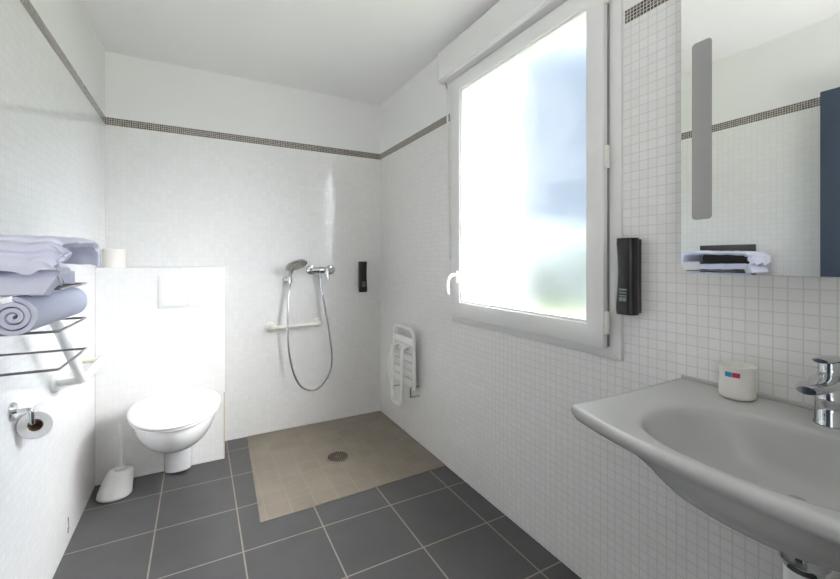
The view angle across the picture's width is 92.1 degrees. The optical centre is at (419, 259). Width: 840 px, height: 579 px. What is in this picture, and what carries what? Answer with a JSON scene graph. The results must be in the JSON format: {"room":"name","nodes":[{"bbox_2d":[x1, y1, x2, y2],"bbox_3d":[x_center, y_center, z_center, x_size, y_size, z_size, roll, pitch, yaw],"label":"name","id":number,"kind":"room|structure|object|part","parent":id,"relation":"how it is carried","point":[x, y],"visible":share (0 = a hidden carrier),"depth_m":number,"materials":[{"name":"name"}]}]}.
{"room":"bathroom","nodes":[
{"label":"bathroom","id":0,"kind":"room"},
{"bbox_2d":[0,0,104,578],"bbox_3d":[-1.258,-0.015,1.125,0.120,2.530,3.260,0,0,-29],"label":"wall","id":1,"kind":"structure","parent":0,"point":[52,138],"depth_m":1.55,"materials":[{"name":"white tile"}]},
{"bbox_2d":[7,402,37,424],"bbox_3d":[-1.256,0.478,1.303,0.054,0.082,0.169,0,0,-29],"label":"paper holder","id":2,"kind":"object","parent":1,"relation":"attached to","point":[13,410],"visible":0.98,"depth_m":1.25,"materials":[{"name":"silver metal"}]},
{"bbox_3d":[-1.249,0.466,1.244,0.009,0.058,0.058,0,0,-29],"label":"wall plate","id":3,"kind":"part","parent":2,"relation":"part of","materials":[{"name":"silver metal"}]},
{"bbox_3d":[-1.258,0.489,1.315,0.046,0.059,0.146,0,0,-29],"label":"arm","id":4,"kind":"part","parent":2,"relation":"part of","materials":[{"name":"silver metal"}]},
{"bbox_2d":[16,401,62,438],"bbox_3d":[-1.246,0.524,1.331,0.089,0.089,0.105,0,0,-29],"label":"toilet roll","id":5,"kind":"object","parent":2,"relation":"hanging from","point":[48,414],"visible":0.91,"depth_m":1.30,"materials":[{"name":"paper"}]},
{"bbox_2d":[0,282,87,376],"bbox_3d":[-0.974,0.095,0.970,0.229,0.380,0.305,0,0,-29],"label":"towel rack","id":6,"kind":"object","parent":1,"relation":"attached to","point":[64,286],"visible":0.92,"depth_m":1.01,"materials":[{"name":"grey metal"}]},
{"bbox_2d":[0,269,74,297],"bbox_3d":[-0.925,0.049,0.930,0.225,0.058,0.335,0,0,-29],"label":"towel","id":7,"kind":"object","parent":6,"relation":"on","point":[41,282],"visible":0.77,"depth_m":0.82,"materials":[{"name":"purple fabric"}]},
{"bbox_2d":[0,235,99,274],"bbox_3d":[-0.919,-0.014,0.940,0.256,0.090,0.398,0,0,-29],"label":"towel","id":8,"kind":"object","parent":7,"relation":"on","point":[21,254],"visible":1,"depth_m":0.82,"materials":[{"name":"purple fabric"}]},
{"bbox_2d":[0,287,87,335],"bbox_3d":[-0.901,0.114,0.979,0.074,0.081,0.343,0,0,-26],"label":"towel","id":9,"kind":"object","parent":6,"relation":"on","point":[28,313],"visible":0.96,"depth_m":0.86,"materials":[{"name":"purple fabric"}]},
{"bbox_2d":[0,317,87,336],"bbox_3d":[-0.976,0.163,0.986,0.217,0.006,0.257,0,0,-29],"label":"wire shelf","id":10,"kind":"object","parent":6,"relation":"attached to","point":[81,318],"depth_m":0.93,"materials":[{"name":"grey metal"}]},
{"bbox_2d":[0,347,87,376],"bbox_3d":[-0.976,0.250,0.986,0.217,0.006,0.257,0,0,-29],"label":"wire shelf","id":11,"kind":"object","parent":6,"relation":"attached to","point":[85,348],"depth_m":1.05,"materials":[{"name":"grey metal"}]},
{"bbox_2d":[54,282,87,289],"bbox_3d":[-0.976,0.066,0.986,0.217,0.006,0.257,0,0,-29],"label":"wire shelf","id":12,"kind":"object","parent":6,"relation":"attached to","point":[64,286],"depth_m":1.03,"materials":[{"name":"grey metal"}]},
{"bbox_2d":[19,0,104,123],"bbox_3d":[-1.175,-0.853,1.102,0.002,0.047,3.140,0,0,-29],"label":"trim","id":13,"kind":"structure","parent":1,"relation":"attached to","point":[26,4],"depth_m":1.65,"materials":[{"name":"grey tile"}]},
{"bbox_2d":[50,320,106,392],"bbox_3d":[-1.394,0.329,1.615,0.110,0.381,0.838,0,0,-29],"label":"grab rail","id":14,"kind":"object","parent":1,"relation":"attached to","point":[63,338],"visible":0.7,"depth_m":1.57,"materials":[{"name":"white plastic"}]},
{"bbox_2d":[95,266,224,485],"bbox_3d":[-1.579,0.646,2.514,0.647,1.207,0.273,0,0,-29],"label":"wall","id":15,"kind":"structure","parent":0,"point":[149,349],"depth_m":2.35,"materials":[{"name":"white paint"}]},
{"bbox_2d":[102,249,125,267],"bbox_3d":[-1.771,-0.009,2.343,0.112,0.105,0.112,0,0,-29],"label":"toilet roll","id":16,"kind":"object","parent":15,"relation":"on","point":[111,258],"visible":0.97,"depth_m":2.30,"materials":[{"name":"beige paper"}]},
{"bbox_2d":[126,388,220,472],"bbox_3d":[-1.303,1.000,2.161,0.434,0.475,0.610,0,0,-29],"label":"toilet","id":17,"kind":"object","parent":15,"relation":"attached to","point":[169,423],"visible":1,"depth_m":2.05,"materials":[{"name":"white ceramic"}]},
{"bbox_3d":[-1.293,0.806,2.142,0.424,0.016,0.551,0,0,-29],"label":"seat","id":18,"kind":"part","parent":17,"relation":"part of","materials":[{"name":"white plastic"}]},
{"bbox_3d":[-1.292,0.779,2.140,0.434,0.033,0.562,0,0,-29],"label":"lid","id":19,"kind":"part","parent":17,"relation":"part of","materials":[{"name":"white plastic"}]},
{"bbox_2d":[159,275,201,307],"bbox_3d":[-1.435,0.187,2.431,0.223,0.194,0.012,0,0,-29],"label":"flush plate","id":20,"kind":"object","parent":15,"relation":"attached to","point":[175,291],"visible":1,"depth_m":2.42,"materials":[{"name":"white plastic"}]},
{"bbox_2d":[224,392,224,457],"bbox_3d":[-1.233,1.038,2.551,0.007,0.415,0.007,0,0,-29],"label":"trim","id":21,"kind":"structure","parent":15,"relation":"attached to","point":[224,392],"depth_m":2.55,"materials":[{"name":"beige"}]},
{"bbox_2d":[105,51,379,440],"bbox_3d":[-1.157,-0.015,2.969,1.823,2.530,0.120,0,0,-29],"label":"wall","id":22,"kind":"structure","parent":0,"point":[250,210],"depth_m":2.91,"materials":[{"name":"white tile"}]},
{"bbox_2d":[105,117,379,159],"bbox_3d":[-1.127,-0.853,2.915,1.818,0.047,0.002,0,0,-29],"label":"trim","id":23,"kind":"structure","parent":22,"relation":"attached to","point":[108,121],"depth_m":2.82,"materials":[{"name":"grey tile"}]},
{"bbox_2d":[282,277,291,282],"bbox_3d":[-0.971,0.145,2.970,0.077,0.044,0.044,0,0,38],"label":"bracket","id":24,"kind":"object","parent":22,"relation":"attached to","point":[285,279],"visible":0.99,"depth_m":2.95,"materials":[{"name":"silver metal"}]},
{"bbox_2d":[285,259,306,286],"bbox_3d":[-0.892,0.097,2.918,0.156,0.207,0.155,0,0,-29],"label":"shower","id":25,"kind":"object","parent":24,"relation":"attached to","point":[297,264],"visible":1,"depth_m":2.90,"materials":[{"name":"silver metal"}]},
{"bbox_3d":[-0.933,0.120,2.946,0.073,0.159,0.028,0,0,35],"label":"handle","id":26,"kind":"part","parent":25,"relation":"part of","materials":[{"name":"silver metal"}]},
{"bbox_2d":[265,318,322,331],"bbox_3d":[-0.917,0.483,2.991,0.417,0.082,0.070,0,0,-29],"label":"grab bar","id":27,"kind":"object","parent":22,"relation":"attached to","point":[270,327],"visible":1,"depth_m":2.96,"materials":[{"name":"white plastic"}]},
{"bbox_2d":[306,265,334,278],"bbox_3d":[-0.734,0.092,3.061,0.224,0.105,0.123,0,0,-29],"label":"shower mixer","id":28,"kind":"object","parent":22,"relation":"attached to","point":[329,270],"visible":1,"depth_m":3.04,"materials":[{"name":"silver metal"}]},
{"bbox_2d":[287,274,332,390],"bbox_3d":[-0.820,0.542,3.011,0.341,0.870,0.058,0,0,-29],"label":"shower hose","id":29,"kind":"object","parent":28,"relation":"hanging from","point":[320,276],"visible":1,"depth_m":3.02,"materials":[{"name":"silver metal"}]},
{"bbox_3d":[-0.695,0.102,3.039,0.040,0.085,0.047,0,0,-29],"label":"lever","id":30,"kind":"part","parent":28,"relation":"part of","materials":[{"name":"silver metal"}]},
{"bbox_2d":[359,261,366,291],"bbox_3d":[-0.460,0.134,3.244,0.066,0.243,0.064,0,0,-29],"label":"soap dispenser","id":31,"kind":"object","parent":22,"relation":"attached to","point":[362,264],"visible":1,"depth_m":3.22,"materials":[{"name":"grey plastic"}]},
{"bbox_2d":[82,0,499,104],"bbox_3d":[-0.045,-1.340,0.101,3.218,0.120,6.220,0,0,-29],"label":"ceiling","id":32,"kind":"structure","parent":0,"point":[366,51],"depth_m":2.32,"materials":[{"name":"white paint"}]},
{"bbox_2d":[52,411,581,578],"bbox_3d":[-0.045,1.308,0.101,3.218,0.123,6.220,0,0,-29],"label":"floor","id":33,"kind":"structure","parent":0,"point":[202,520],"depth_m":1.94,"materials":[{"name":"tile"}]},
{"bbox_2d":[96,422,133,502],"bbox_3d":[-1.620,1.062,2.154,0.161,0.375,0.146,0,0,-29],"label":"toilet brush","id":34,"kind":"object","parent":33,"relation":"on","point":[117,484],"visible":1,"depth_m":2.13,"materials":[{"name":"white plastic"}]},
{"bbox_3d":[-1.613,1.000,2.179,0.052,0.252,0.052,0,0,-29],"label":"handle","id":35,"kind":"part","parent":34,"relation":"part of","materials":[{"name":"white plastic"}]},
{"bbox_2d":[326,451,349,462],"bbox_3d":[-0.521,1.245,2.567,0.148,0.004,0.148,0,0,-29],"label":"floor drain","id":36,"kind":"object","parent":33,"relation":"on","point":[336,456],"visible":1,"depth_m":2.56,"materials":[{"name":"metal"}]},
{"bbox_2d":[380,0,839,578],"bbox_3d":[0.490,-0.015,2.010,0.150,2.530,3.380,0,0,-29],"label":"wall","id":37,"kind":"structure","parent":0,"point":[494,407],"depth_m":1.51,"materials":[{"name":"white tile"}]},
{"bbox_2d":[388,323,419,406],"bbox_3d":[-0.127,0.731,2.836,0.141,0.552,0.336,0,0,-29],"label":"shower bench","id":38,"kind":"object","parent":37,"relation":"attached to","point":[406,376],"visible":1,"depth_m":2.79,"materials":[{"name":"white plastic"}]},
{"bbox_3d":[-0.142,0.795,2.827,0.071,0.425,0.185,0,0,-29],"label":"support leg","id":39,"kind":"part","parent":38,"relation":"part of","materials":[{"name":"white plastic"}]},
{"bbox_3d":[-0.113,0.662,2.843,0.025,0.415,0.336,0,0,-29],"label":"bench frame","id":40,"kind":"part","parent":38,"relation":"part of","materials":[{"name":"white plastic"}]},
{"bbox_2d":[380,114,449,159],"bbox_3d":[-0.075,-0.853,2.887,0.002,0.047,1.060,0,0,-29],"label":"trim","id":41,"kind":"structure","parent":37,"relation":"attached to","point":[442,121],"depth_m":2.78,"materials":[{"name":"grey tile"}]},
{"bbox_2d":[438,0,566,85],"bbox_3d":[0.437,-1.150,1.872,0.075,0.196,1.268,0,0,-29],"label":"box","id":42,"kind":"object","parent":37,"relation":"attached to","point":[506,19],"visible":1,"depth_m":2.00,"materials":[{"name":"white plastic"}]},
{"bbox_2d":[445,82,449,259],"bbox_3d":[0.164,-0.527,2.397,0.033,1.055,0.014,0,0,11],"label":"rod","id":43,"kind":"object","parent":42,"relation":"hanging from","point":[445,82],"visible":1,"depth_m":2.39,"materials":[{"name":"white plastic"}]},
{"bbox_2d":[446,0,622,360],"bbox_3d":[0.426,-0.346,1.895,0.133,1.407,1.091,0,0,-29],"label":"window","id":44,"kind":"structure","parent":37,"relation":"in","point":[537,123],"depth_m":1.73,"materials":[{"name":"white plastic"}]},
{"bbox_3d":[0.180,0.126,2.273,0.068,0.131,0.030,0,0,-10],"label":"handle","id":45,"kind":"part","parent":44,"relation":"part of","materials":[{"name":"white plastic"}]},
{"bbox_3d":[0.450,-0.358,1.905,0.003,1.177,0.833,0,0,-29],"label":"pane","id":46,"kind":"part","parent":44,"relation":"part of","materials":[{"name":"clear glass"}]},
{"bbox_2d":[616,238,641,315],"bbox_3d":[0.711,0.055,1.377,0.070,0.258,0.066,0,0,-29],"label":"soap dispenser","id":47,"kind":"object","parent":37,"relation":"attached to","point":[629,250],"visible":1,"depth_m":1.35,"materials":[{"name":"grey plastic"}]},
{"bbox_2d":[625,0,668,24],"bbox_3d":[0.949,-0.853,1.010,0.002,0.047,0.945,0,0,-29],"label":"trim","id":48,"kind":"structure","parent":37,"relation":"attached to","point":[644,6],"depth_m":1.37,"materials":[{"name":"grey tile"}]},
{"bbox_2d":[571,375,839,571],"bbox_3d":[0.740,0.465,0.816,0.556,0.215,0.713,0,0,-29],"label":"basin","id":49,"kind":"object","parent":37,"relation":"attached to","point":[761,468],"visible":0.99,"depth_m":0.89,"materials":[{"name":"grey ceramic"}]},
{"bbox_2d":[717,361,757,400],"bbox_3d":[0.841,0.320,1.074,0.084,0.086,0.084,0,0,-29],"label":"cup","id":50,"kind":"object","parent":49,"relation":"on","point":[737,380],"visible":1,"depth_m":1.05,"materials":[{"name":"white"}]},
{"bbox_2d":[778,551,839,578],"bbox_3d":[0.878,0.707,0.892,0.240,0.267,0.084,0,0,-29],"label":"trap","id":51,"kind":"object","parent":49,"relation":"attached to","point":[793,568],"visible":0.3,"depth_m":0.83,"materials":[{"name":"silver metal"}]},
{"bbox_2d":[795,355,839,429],"bbox_3d":[0.868,0.289,0.875,0.162,0.152,0.066,0,0,-29],"label":"tap","id":52,"kind":"object","parent":49,"relation":"on","point":[824,385],"visible":1,"depth_m":0.88,"materials":[{"name":"silver metal"}]},
{"bbox_3d":[0.868,0.267,0.875,0.162,0.025,0.066,0,0,-29],"label":"spout","id":53,"kind":"part","parent":52,"relation":"part of","materials":[{"name":"silver metal"}]},
{"bbox_3d":[0.897,0.218,0.890,0.085,0.011,0.046,0,0,-29],"label":"lever","id":54,"kind":"part","parent":52,"relation":"part of","materials":[{"name":"silver metal"}]},
{"bbox_2d":[681,0,839,276],"bbox_3d":[0.937,-0.387,0.923,0.106,0.847,0.598,0,0,-29],"label":"mirror","id":55,"kind":"object","parent":37,"relation":"attached to","point":[760,79],"visible":1,"depth_m":0.99,"materials":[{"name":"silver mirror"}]}
]}

